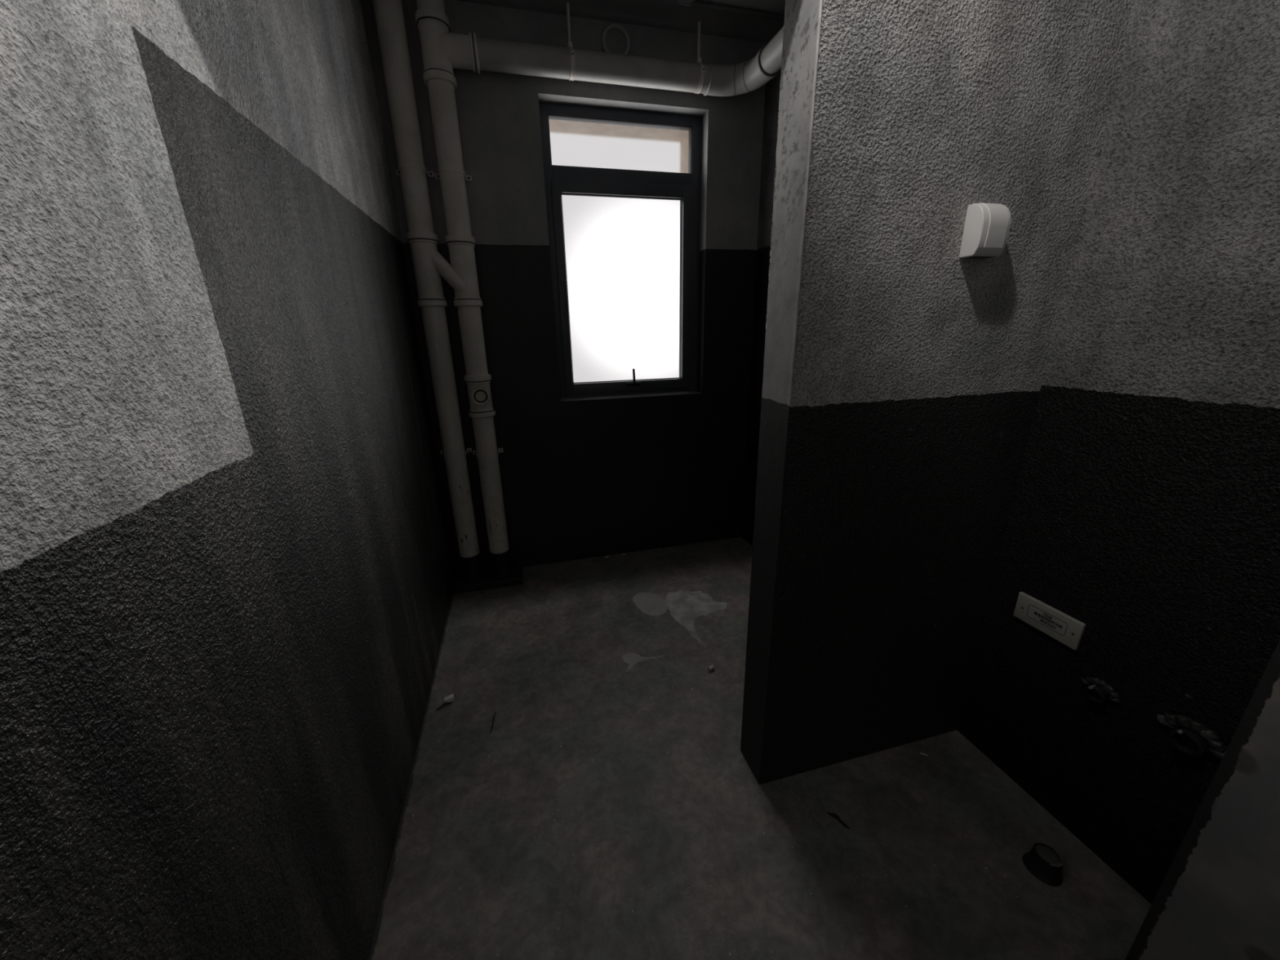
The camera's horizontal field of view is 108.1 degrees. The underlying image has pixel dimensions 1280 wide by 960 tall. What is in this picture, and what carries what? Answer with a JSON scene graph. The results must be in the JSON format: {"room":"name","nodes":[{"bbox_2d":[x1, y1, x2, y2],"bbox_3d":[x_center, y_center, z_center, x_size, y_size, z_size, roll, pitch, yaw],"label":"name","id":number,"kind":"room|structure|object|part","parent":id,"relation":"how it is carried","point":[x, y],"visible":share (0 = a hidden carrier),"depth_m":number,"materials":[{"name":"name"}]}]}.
{"room":"unfinished bathroom","nodes":[
{"label":"unfinished bathroom","id":0,"kind":"room"},
{"bbox_2d":[0,0,455,959],"bbox_3d":[-0.591,-0.007,0.101,0.150,2.775,4.890,-6,19,-14],"label":"wall","id":1,"kind":"structure","parent":0,"point":[227,567],"depth_m":0.70,"materials":[{"name":"black paint"}]},
{"bbox_2d":[362,0,767,570],"bbox_3d":[-0.253,-0.859,2.684,2.182,2.775,0.200,-6,19,-14],"label":"wall","id":2,"kind":"structure","parent":0,"point":[588,478],"depth_m":2.57,"materials":[{"name":"black paint"}]},
{"bbox_2d":[395,161,434,177],"bbox_3d":[-1.031,-1.409,2.108,0.162,0.022,0.144,-6,19,-14],"label":"clamp","id":3,"kind":"object","parent":2,"relation":"attached to","point":[402,164],"visible":0.84,"depth_m":2.06,"materials":[{"name":"plastic"}]},
{"bbox_2d":[435,165,471,182],"bbox_3d":[-0.869,-1.418,2.149,0.162,0.022,0.144,-6,19,-14],"label":"clamp","id":4,"kind":"object","parent":2,"relation":"attached to","point":[446,168],"visible":0.88,"depth_m":2.10,"materials":[{"name":"plastic"}]},
{"bbox_2d":[440,447,471,458],"bbox_3d":[-1.004,-0.142,2.522,0.162,0.022,0.144,-6,19,-14],"label":"clamp","id":5,"kind":"object","parent":2,"relation":"attached to","point":[468,450],"visible":0.85,"depth_m":2.48,"materials":[{"name":"plastic"}]},
{"bbox_2d":[472,448,502,459],"bbox_3d":[-0.842,-0.143,2.566,0.162,0.022,0.144,-6,19,-14],"label":"clamp","id":6,"kind":"object","parent":2,"relation":"attached to","point":[500,450],"visible":0.94,"depth_m":2.52,"materials":[{"name":"plastic"}]},
{"bbox_2d":[601,23,630,54],"bbox_3d":[-0.116,-2.082,2.217,0.136,0.136,0.037,-6,19,-14],"label":"air vent","id":7,"kind":"object","parent":2,"relation":"in","point":[619,28],"visible":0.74,"depth_m":2.20,"materials":[{"name":"plastic"}]},
{"bbox_2d":[538,102,702,401],"bbox_3d":[-0.069,-1.204,2.599,0.865,1.459,0.146,-6,19,-14],"label":"window","id":8,"kind":"structure","parent":2,"relation":"in","point":[623,187],"depth_m":2.58,"materials":[{"name":"grey metal"}]},
{"bbox_3d":[-0.087,-1.754,2.442,0.780,0.240,0.006,-6,19,-14],"label":"pane","id":9,"kind":"part","parent":8,"relation":"part of","materials":[{"name":"clear glass"}]},
{"bbox_3d":[-0.082,-1.067,2.664,0.700,1.005,0.006,-6,19,-14],"label":"pane","id":10,"kind":"part","parent":8,"relation":"part of","materials":[{"name":"clear glass"}]},
{"bbox_3d":[-0.075,-1.070,2.667,0.779,1.100,0.057,-6,19,-14],"label":"sash","id":11,"kind":"part","parent":8,"relation":"part of","materials":[{"name":"grey metal"}]},
{"bbox_3d":[-0.046,-0.504,2.795,0.863,0.006,0.081,-6,19,-14],"label":"sill","id":12,"kind":"part","parent":8,"relation":"part of","materials":[{"name":"black metal"}]},
{"bbox_3d":[-0.037,-0.578,2.799,0.090,0.020,0.010,-6,19,-14],"label":"handle","id":13,"kind":"part","parent":8,"relation":"part of","materials":[{"name":"black metal"}]},
{"bbox_3d":[-0.036,-0.612,2.771,0.020,0.102,0.031,-6,19,-14],"label":"lever","id":14,"kind":"part","parent":8,"relation":"part of","materials":[{"name":"black metal"}]},
{"bbox_2d":[455,0,785,43],"bbox_3d":[0.350,-1.497,-0.064,2.182,0.120,5.190,-6,19,-14],"label":"ceiling","id":15,"kind":"structure","parent":0,"point":[660,14],"depth_m":2.14,"materials":[{"name":"grey paint"}]},
{"bbox_2d":[566,2,574,80],"bbox_3d":[-0.316,-1.981,2.099,0.018,0.277,0.128,-6,19,-14],"label":"hanger","id":16,"kind":"object","parent":15,"relation":"hanging from","point":[570,42],"visible":0.81,"depth_m":2.08,"materials":[{"name":"plastic"}]},
{"bbox_3d":[-0.319,-2.037,2.087,0.013,0.164,0.013,-6,19,-14],"label":"rod","id":17,"kind":"part","parent":16,"relation":"part of","materials":[{"name":"metal"}]},
{"bbox_2d":[476,26,783,96],"bbox_3d":[0.127,-1.722,1.538,1.355,0.125,1.548,-6,19,-14],"label":"drain pipe","id":18,"kind":"object","parent":16,"relation":"hanging from","point":[500,55],"visible":0.95,"depth_m":2.13,"materials":[{"name":"plastic"}]},
{"bbox_2d":[694,21,705,93],"bbox_3d":[0.286,-2.042,2.245,0.018,0.277,0.128,-6,19,-14],"label":"hanger","id":19,"kind":"object","parent":15,"relation":"hanging from","point":[699,59],"visible":0.69,"depth_m":2.23,"materials":[{"name":"plastic"}]},
{"bbox_3d":[0.283,-2.097,2.233,0.013,0.164,0.013,-6,19,-14],"label":"rod","id":20,"kind":"part","parent":19,"relation":"part of","materials":[{"name":"metal"}]},
{"bbox_2d":[368,537,1151,959],"bbox_3d":[0.408,1.245,0.833,2.182,0.100,5.190,-6,19,-14],"label":"floor","id":21,"kind":"structure","parent":0,"point":[605,811],"depth_m":1.38,"materials":[{"name":"grey concrete"}]},
{"bbox_2d":[372,0,485,580],"bbox_3d":[-0.963,-0.750,2.323,0.250,2.730,0.146,-6,19,-14],"label":"drain pipe","id":22,"kind":"object","parent":21,"relation":"on","point":[429,265],"visible":1,"depth_m":2.19,"materials":[{"name":"plastic"}]},
{"bbox_2d":[435,693,453,711],"bbox_3d":[-0.770,0.873,1.831,0.073,0.032,0.030,-13,21,-32],"label":"chip","id":23,"kind":"object","parent":21,"relation":"on","point":[450,699],"visible":1,"depth_m":1.83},
{"bbox_2d":[414,0,514,576],"bbox_3d":[-0.802,-0.764,2.357,0.245,2.730,0.156,-6,19,-14],"label":"drain pipe","id":24,"kind":"object","parent":21,"relation":"on","point":[443,51],"visible":0.99,"depth_m":2.18,"materials":[{"name":"plastic"}]},
{"bbox_2d":[489,711,496,733],"bbox_3d":[-0.553,0.910,1.747,0.010,0.008,0.102,-4,18,-8],"label":"dark splinter","id":25,"kind":"object","parent":21,"relation":"on","point":[493,717],"visible":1,"depth_m":1.75,"materials":[{"name":"brown wood"}]},
{"bbox_2d":[622,652,662,671],"bbox_3d":[0.012,0.795,2.066,0.186,0.004,0.119,-6,19,-14],"label":"smear","id":26,"kind":"object","parent":21,"relation":"on","point":[632,659],"visible":1,"depth_m":2.07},
{"bbox_2d":[632,592,667,615],"bbox_3d":[0.057,0.658,2.483,0.169,0.003,0.233,-6,19,-14],"label":"puddle","id":27,"kind":"object","parent":21,"relation":"on","point":[652,604],"visible":1,"depth_m":2.48,"materials":[{"name":"grey liquid"}]},
{"bbox_2d":[665,590,728,647],"bbox_3d":[0.325,0.684,2.378,0.323,0.009,0.491,-6,19,-14],"label":"plaster splat","id":28,"kind":"object","parent":21,"relation":"on","point":[684,606],"visible":1,"depth_m":2.44,"materials":[{"name":"grey paint"}]},
{"bbox_2d":[707,664,714,671],"bbox_3d":[0.305,0.807,1.991,0.026,0.017,0.017,-17,24,-41],"label":"pebble","id":29,"kind":"object","parent":21,"relation":"on","point":[711,668],"visible":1,"depth_m":1.99,"materials":[{"name":"grey stone"}]},
{"bbox_2d":[826,812,850,829],"bbox_3d":[0.593,1.008,1.379,0.018,0.002,0.073,-16,23,-38],"label":"paint streak","id":30,"kind":"object","parent":21,"relation":"on","point":[837,817],"visible":1,"depth_m":1.38},
{"bbox_2d":[1022,842,1064,886],"bbox_3d":[1.080,1.018,1.238,0.086,0.065,0.086,-6,19,-14],"label":"stub","id":31,"kind":"object","parent":21,"relation":"on","point":[1045,863],"visible":1,"depth_m":1.23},
{"bbox_2d":[740,0,1135,784],"bbox_3d":[0.717,-0.399,1.214,0.787,2.775,0.136,-6,19,-14],"label":"wall partition","id":32,"kind":"structure","parent":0,"point":[886,482],"depth_m":1.15,"materials":[{"name":"grey paint"}]},
{"bbox_2d":[787,0,822,405],"bbox_3d":[0.341,-0.919,0.870,0.008,1.559,0.007,-6,19,-14],"label":"trim","id":33,"kind":"structure","parent":32,"relation":"attached to","point":[820,6],"depth_m":0.97,"materials":[{"name":"grey metal"}]},
{"bbox_2d":[959,202,1010,258],"bbox_3d":[0.805,-0.580,1.079,0.081,0.115,0.052,-6,19,-14],"label":"socket cover","id":34,"kind":"object","parent":32,"relation":"attached to","point":[987,225],"visible":1,"depth_m":1.06,"materials":[{"name":"white plastic"}]},
{"bbox_3d":[0.799,-0.586,1.100,0.079,0.109,0.007,-6,19,-14],"label":"plate","id":35,"kind":"part","parent":34,"relation":"part of","materials":[{"name":"white plastic"}]},
{"bbox_3d":[0.810,-0.587,1.071,0.054,0.097,0.039,-6,19,-14],"label":"raised lid panel","id":36,"kind":"part","parent":34,"relation":"part of","materials":[{"name":"white plastic"}]},
{"bbox_2d":[742,0,1279,904],"bbox_3d":[1.375,-0.206,0.578,0.150,2.775,4.890,-6,19,-14],"label":"wall","id":37,"kind":"structure","parent":0,"point":[1145,509],"depth_m":1.08,"materials":[{"name":"black paint"}]},
{"bbox_2d":[1013,591,1085,650],"bbox_3d":[1.169,0.401,1.334,0.014,0.084,0.172,-6,19,-14],"label":"plate","id":38,"kind":"object","parent":37,"relation":"attached to","point":[1055,624],"visible":1,"depth_m":1.32,"materials":[{"name":"beige plastic"}]},
{"bbox_2d":[1080,675,1121,703],"bbox_3d":[1.204,0.553,1.221,0.039,0.061,0.095,-6,19,-14],"label":"valve","id":39,"kind":"object","parent":37,"relation":"attached to","point":[1100,691],"visible":1,"depth_m":1.22,"materials":[{"name":"metal"}]},
{"bbox_2d":[1155,711,1227,759],"bbox_3d":[1.249,0.584,1.053,0.042,0.082,0.125,-6,19,-14],"label":"valve","id":40,"kind":"object","parent":37,"relation":"attached to","point":[1192,738],"visible":0.97,"depth_m":1.05,"materials":[{"name":"metal"}]},
{"bbox_2d":[1124,640,1279,959],"bbox_3d":[1.175,-0.188,0.536,0.260,2.775,0.203,-6,19,-14],"label":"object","id":41,"kind":"structure","parent":37,"relation":"in","point":[1218,898],"depth_m":0.82,"materials":[{"name":"concrete"}]}
]}

